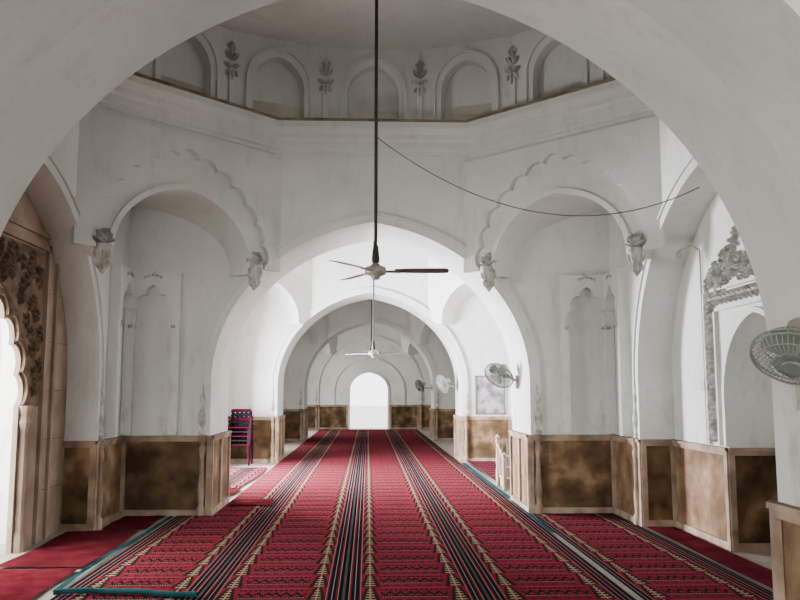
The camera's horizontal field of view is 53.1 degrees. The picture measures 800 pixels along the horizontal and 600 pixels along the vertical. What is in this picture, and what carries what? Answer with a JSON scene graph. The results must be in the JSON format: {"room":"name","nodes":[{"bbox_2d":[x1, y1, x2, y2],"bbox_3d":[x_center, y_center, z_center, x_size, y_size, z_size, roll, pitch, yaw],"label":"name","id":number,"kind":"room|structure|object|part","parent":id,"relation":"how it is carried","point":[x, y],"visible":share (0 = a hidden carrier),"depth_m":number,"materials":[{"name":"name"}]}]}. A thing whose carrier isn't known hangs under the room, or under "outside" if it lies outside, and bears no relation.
{"room":"mosque","nodes":[
{"label":"mosque","id":0,"kind":"room"},
{"bbox_2d":[348,299,384,354],"bbox_3d":[-0.855,-1.418,21.705,1.081,5.875,1.133,0,-6,-2],"label":"ceiling fan","id":1,"kind":"object","parent":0,"point":[371,299],"depth_m":21.50,"materials":[{"name":"white metal"}]},
{"bbox_2d":[319,337,418,428],"bbox_3d":[-1.232,3.300,31.742,3.936,3.618,0.350,0,-6,-2],"label":"wall","id":2,"kind":"structure","parent":0,"point":[338,374],"depth_m":31.66,"materials":[{"name":"paint"}]},
{"bbox_2d":[320,405,417,428],"bbox_3d":[-1.225,4.602,31.433,3.940,0.960,0.060,0,-6,-2],"label":"dado","id":3,"kind":"object","parent":2,"relation":"attached to","point":[331,416],"depth_m":31.43,"materials":[{"name":"brown stone"}]},
{"bbox_2d":[136,0,611,119],"bbox_3d":[-0.229,-4.337,7.485,6.600,3.510,6.600,0,-6,-2],"label":"ceiling","id":4,"kind":"structure","parent":0,"point":[438,59],"depth_m":10.06,"materials":[{"name":"white paint"}]},
{"bbox_2d":[329,0,448,279],"bbox_3d":[-0.086,-3.070,7.360,1.031,5.835,1.148,0,-6,-2],"label":"ceiling fan","id":5,"kind":"object","parent":4,"relation":"hanging from","point":[375,270],"depth_m":7.06,"materials":[{"name":"black metal"}]},
{"bbox_2d":[345,241,406,357],"bbox_3d":[-0.420,-2.074,14.436,1.132,6.215,1.081,0,-6,-2],"label":"ceiling fan","id":6,"kind":"object","parent":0,"point":[373,353],"depth_m":14.24,"materials":[{"name":"white metal"}]},
{"bbox_2d":[0,429,772,599],"bbox_3d":[-0.321,3.155,13.941,8.200,0.122,36.300,0,-6,-2],"label":"floor","id":7,"kind":"structure","parent":0,"point":[764,559],"depth_m":7.66,"materials":[{"name":"stone"}]},
{"bbox_2d":[0,568,79,599],"bbox_3d":[-3.010,2.136,5.706,0.800,0.010,1.986,0,-6,-2],"label":"rug","id":8,"kind":"object","parent":7,"relation":"on","point":[14,584],"visible":1,"depth_m":6.26,"materials":[{"name":"red carpet"}]},
{"bbox_2d":[0,531,138,566],"bbox_3d":[-3.087,2.353,7.620,0.800,0.010,1.790,0,-6,-2],"label":"rug","id":9,"kind":"object","parent":7,"relation":"on","point":[70,548],"visible":1,"depth_m":7.48,"materials":[{"name":"red carpet"}]},
{"bbox_2d":[51,516,173,591],"bbox_3d":[-2.643,2.364,7.721,0.091,0.015,3.650,0,-6,-2],"label":"tarpaulin","id":10,"kind":"object","parent":7,"relation":"on","point":[89,566],"visible":0.97,"depth_m":7.20,"materials":[{"name":"teal plastic"}]},
{"bbox_2d":[50,516,211,599],"bbox_3d":[-2.340,2.256,6.644,0.415,0.013,5.930,0,-6,-2],"label":"strip","id":11,"kind":"object","parent":7,"relation":"on","point":[127,565],"depth_m":7.09,"materials":[{"name":"red carpet"}]},
{"bbox_2d":[101,516,164,529],"bbox_3d":[-3.005,2.517,9.060,0.500,0.010,0.959,0,-6,-2],"label":"rug","id":12,"kind":"object","parent":7,"relation":"on","point":[127,522],"visible":1,"depth_m":9.02,"materials":[{"name":"red carpet"}]},
{"bbox_2d":[229,488,240,495],"bbox_3d":[-2.866,2.798,11.562,0.980,0.010,1.260,0,-6,-2],"label":"rug","id":13,"kind":"object","parent":7,"relation":"on","point":[232,490],"visible":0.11,"depth_m":11.93,"materials":[{"name":"red carpet"}]},
{"bbox_2d":[228,409,253,465],"bbox_3d":[-3.251,2.773,16.203,0.532,1.117,0.514,0,-6,-2],"label":"plastic chairs","id":14,"kind":"object","parent":7,"relation":"on","point":[248,435],"visible":0.78,"depth_m":16.35,"materials":[{"name":"red plastic"}]},
{"bbox_2d":[230,467,266,487],"bbox_3d":[-2.960,3.063,13.897,0.979,0.010,3.357,0,-6,-2],"label":"carpet","id":15,"kind":"object","parent":7,"relation":"on","point":[239,476],"visible":0.48,"depth_m":14.19,"materials":[{"name":"red carpet"}]},
{"bbox_2d":[108,429,635,599],"bbox_3d":[-0.519,3.055,13.668,3.780,0.013,35.550,0,-6,-2],"label":"carpet","id":16,"kind":"object","parent":7,"relation":"on","point":[354,514],"visible":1,"depth_m":7.94,"materials":[{"name":"red carpet"}]},
{"bbox_2d":[53,588,196,597],"bbox_3d":[-1.998,2.130,5.833,1.062,0.050,0.109,0,-7,3],"label":"rolled teal tarpaulin edge","id":17,"kind":"object","parent":16,"relation":"on","point":[150,592],"visible":1,"depth_m":5.83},
{"bbox_2d":[230,499,274,504],"bbox_3d":[-1.964,2.690,10.660,0.610,0.005,0.647,0,-6,-2],"label":"rug","id":18,"kind":"object","parent":16,"relation":"on","point":[235,501],"visible":1,"depth_m":10.61,"materials":[{"name":"red carpet"}]},
{"bbox_2d":[468,461,495,480],"bbox_3d":[1.911,3.193,15.034,0.907,0.010,3.860,0,-6,-2],"label":"carpet","id":19,"kind":"object","parent":7,"relation":"on","point":[488,468],"visible":0.34,"depth_m":15.51,"materials":[{"name":"red carpet"}]},
{"bbox_2d":[463,463,509,498],"bbox_3d":[1.420,3.063,13.842,0.082,0.005,5.570,0,-6,-2],"label":"tarpaulin","id":20,"kind":"object","parent":7,"relation":"on","point":[465,464],"visible":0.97,"depth_m":13.16,"materials":[{"name":"teal plastic"}]},
{"bbox_2d":[495,434,509,490],"bbox_3d":[1.772,2.515,12.477,0.484,0.817,0.684,0,-6,-2],"label":"small wooden minbar","id":21,"kind":"object","parent":7,"relation":"on","point":[502,460],"visible":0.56,"depth_m":12.56,"materials":[{"name":"beige wood"}]},
{"bbox_2d":[511,500,554,532],"bbox_3d":[1.569,2.588,9.664,0.046,0.009,2.558,0,-6,-2],"label":"tarpaulin","id":22,"kind":"object","parent":7,"relation":"on","point":[530,514],"visible":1,"depth_m":9.28,"materials":[{"name":"teal plastic"}]},
{"bbox_2d":[532,513,773,599],"bbox_3d":[2.224,2.277,6.826,1.010,0.013,5.930,0,-6,-2],"label":"carpet","id":23,"kind":"object","parent":7,"relation":"on","point":[654,567],"visible":0.89,"depth_m":7.01,"materials":[{"name":"red carpet"}]},
{"bbox_2d":[647,526,772,588],"bbox_3d":[2.923,2.268,6.870,0.330,0.010,3.840,0,-6,-2],"label":"rug","id":24,"kind":"object","parent":7,"relation":"on","point":[763,575],"visible":0.88,"depth_m":7.23,"materials":[{"name":"red carpet"}]},
{"bbox_2d":[0,0,799,543],"bbox_3d":[-0.246,0.802,14.212,8.050,5.220,36.300,0,-6,-2],"label":"wall","id":25,"kind":"structure","parent":0,"point":[170,231],"depth_m":8.94,"materials":[{"name":"paint"}]},
{"bbox_2d":[0,191,67,553],"bbox_3d":[-3.547,0.467,6.804,0.154,3.610,4.040,0,-6,-2],"label":"portal","id":26,"kind":"object","parent":25,"relation":"attached to","point":[31,299],"visible":0.99,"depth_m":7.85,"materials":[{"name":"beige stone"}]},
{"bbox_2d":[306,405,430,438],"bbox_3d":[-0.843,4.260,28.420,7.320,0.960,7.260,0,-6,-2],"label":"panels","id":27,"kind":"object","parent":25,"relation":"attached to","point":[426,409],"depth_m":31.34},
{"bbox_2d":[307,331,429,429],"bbox_3d":[-1.103,2.286,28.634,6.560,4.930,6.560,0,-6,-2],"label":"trim","id":28,"kind":"structure","parent":25,"relation":"attached to","point":[409,357],"depth_m":31.61,"materials":[{"name":"white paint"}]},
{"bbox_2d":[283,299,455,440],"bbox_3d":[-0.812,1.466,21.426,6.560,4.930,6.560,0,-6,-2],"label":"trim","id":29,"kind":"structure","parent":25,"relation":"attached to","point":[302,380],"depth_m":24.39,"materials":[{"name":"white paint"}]},
{"bbox_2d":[221,416,518,507],"bbox_3d":[-0.261,2.620,14.005,7.320,0.960,7.260,0,-6,-2],"label":"panels","id":30,"kind":"object","parent":25,"relation":"attached to","point":[482,431],"depth_m":16.92,"materials":[{"name":"stone"}]},
{"bbox_2d":[281,408,458,459],"bbox_3d":[-0.552,3.440,21.212,7.320,0.960,7.260,0,-6,-2],"label":"panels","id":31,"kind":"object","parent":25,"relation":"attached to","point":[447,419],"depth_m":24.14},
{"bbox_2d":[227,241,512,462],"bbox_3d":[-0.520,0.646,14.219,6.560,4.930,6.560,0,-6,-2],"label":"trim","id":32,"kind":"structure","parent":25,"relation":"attached to","point":[367,246],"depth_m":17.24,"materials":[{"name":"white paint"}]},
{"bbox_2d":[0,0,780,529],"bbox_3d":[-0.229,-0.174,7.011,6.560,4.930,6.560,0,-6,-2],"label":"trim","id":33,"kind":"structure","parent":25,"relation":"attached to","point":[108,144],"depth_m":9.54,"materials":[{"name":"white paint"}]},
{"bbox_2d":[415,379,431,391],"bbox_3d":[0.723,2.682,24.970,0.563,0.407,0.334,-2,-7,14],"label":"wall fan","id":34,"kind":"object","parent":25,"relation":"attached to","point":[419,384],"visible":1,"depth_m":24.96,"materials":[{"name":"plastic"}]},
{"bbox_2d":[59,432,799,599],"bbox_3d":[0.031,1.800,6.797,7.320,0.960,7.260,0,-6,-2],"label":"panels","id":35,"kind":"object","parent":25,"relation":"attached to","point":[723,497],"depth_m":8.93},
{"bbox_2d":[436,375,458,392],"bbox_3d":[1.058,1.868,17.808,0.491,0.398,0.404,0,-6,-2],"label":"wall fan","id":36,"kind":"object","parent":25,"relation":"attached to","point":[441,381],"visible":1,"depth_m":17.76,"materials":[{"name":"plastic"}]},
{"bbox_3d":[1.141,1.883,17.858,0.321,0.275,0.145,0,-6,-2],"label":"motor and bracket","id":37,"kind":"part","parent":36,"relation":"part of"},
{"bbox_2d":[475,376,504,414],"bbox_3d":[1.937,2.041,17.191,0.640,0.830,0.030,0,-6,-2],"label":"framed poster","id":38,"kind":"object","parent":25,"relation":"attached to","point":[489,398],"visible":0.77,"depth_m":17.18,"materials":[{"name":"white paper"}]},
{"bbox_2d":[484,363,518,388],"bbox_3d":[1.352,1.015,10.705,0.456,0.343,0.331,-1,-7,12],"label":"wall fan","id":39,"kind":"object","parent":25,"relation":"attached to","point":[499,370],"visible":1,"depth_m":10.69,"materials":[{"name":"plastic"}]},
{"bbox_3d":[1.456,1.028,10.791,0.278,0.338,0.148,0,-6,-2],"label":"motor and bracket","id":40,"kind":"part","parent":39,"relation":"part of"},
{"bbox_2d":[378,138,699,215],"bbox_3d":[1.283,-1.105,7.278,3.017,0.687,0.010,1,-7,-6],"label":"cable","id":41,"kind":"object","parent":25,"relation":"attached to","point":[378,138],"visible":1,"depth_m":7.23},
{"bbox_2d":[675,245,707,443],"bbox_3d":[2.999,0.441,8.196,0.268,2.037,0.107,-1,-7,7],"label":"conduit","id":42,"kind":"object","parent":25,"relation":"attached to","point":[678,255],"visible":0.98,"depth_m":8.21,"materials":[{"name":"white plastic"}]},
{"bbox_2d":[701,225,764,446],"bbox_3d":[3.134,0.209,7.097,0.070,2.250,2.112,0,-6,-2],"label":"surround","id":43,"kind":"object","parent":25,"relation":"attached to","point":[718,276],"depth_m":7.75,"materials":[{"name":"white stone"}]},
{"bbox_2d":[749,317,799,410],"bbox_3d":[1.760,0.282,3.561,0.349,0.425,0.353,0,-6,-2],"label":"wall fan","id":44,"kind":"object","parent":25,"relation":"attached to","point":[784,342],"visible":1,"depth_m":3.56,"materials":[{"name":"metal"}]},
{"bbox_3d":[1.834,0.290,3.636,0.130,0.425,0.199,-6,-9,44],"label":"motor and bracket","id":45,"kind":"part","parent":44,"relation":"part of","materials":[{"name":"white metal"}]},
{"bbox_2d":[777,0,799,23],"bbox_3d":[0.062,-0.994,-0.197,6.560,4.930,6.560,0,-6,-2],"label":"trim","id":46,"kind":"structure","parent":25,"relation":"attached to","point":[792,6],"depth_m":2.90,"materials":[{"name":"white paint"}]},
{"label":"outside","id":47,"kind":"structure","parent":0,"visible":0},
{"bbox_2d":[350,406,386,428],"bbox_3d":[-0.552,3.498,14.689,120.000,0.370,150.000,0,-6,-2],"label":"ground","id":48,"kind":"structure","parent":47,"point":[361,417],"depth_m":49.54,"materials":[{"name":"white"}]}
]}

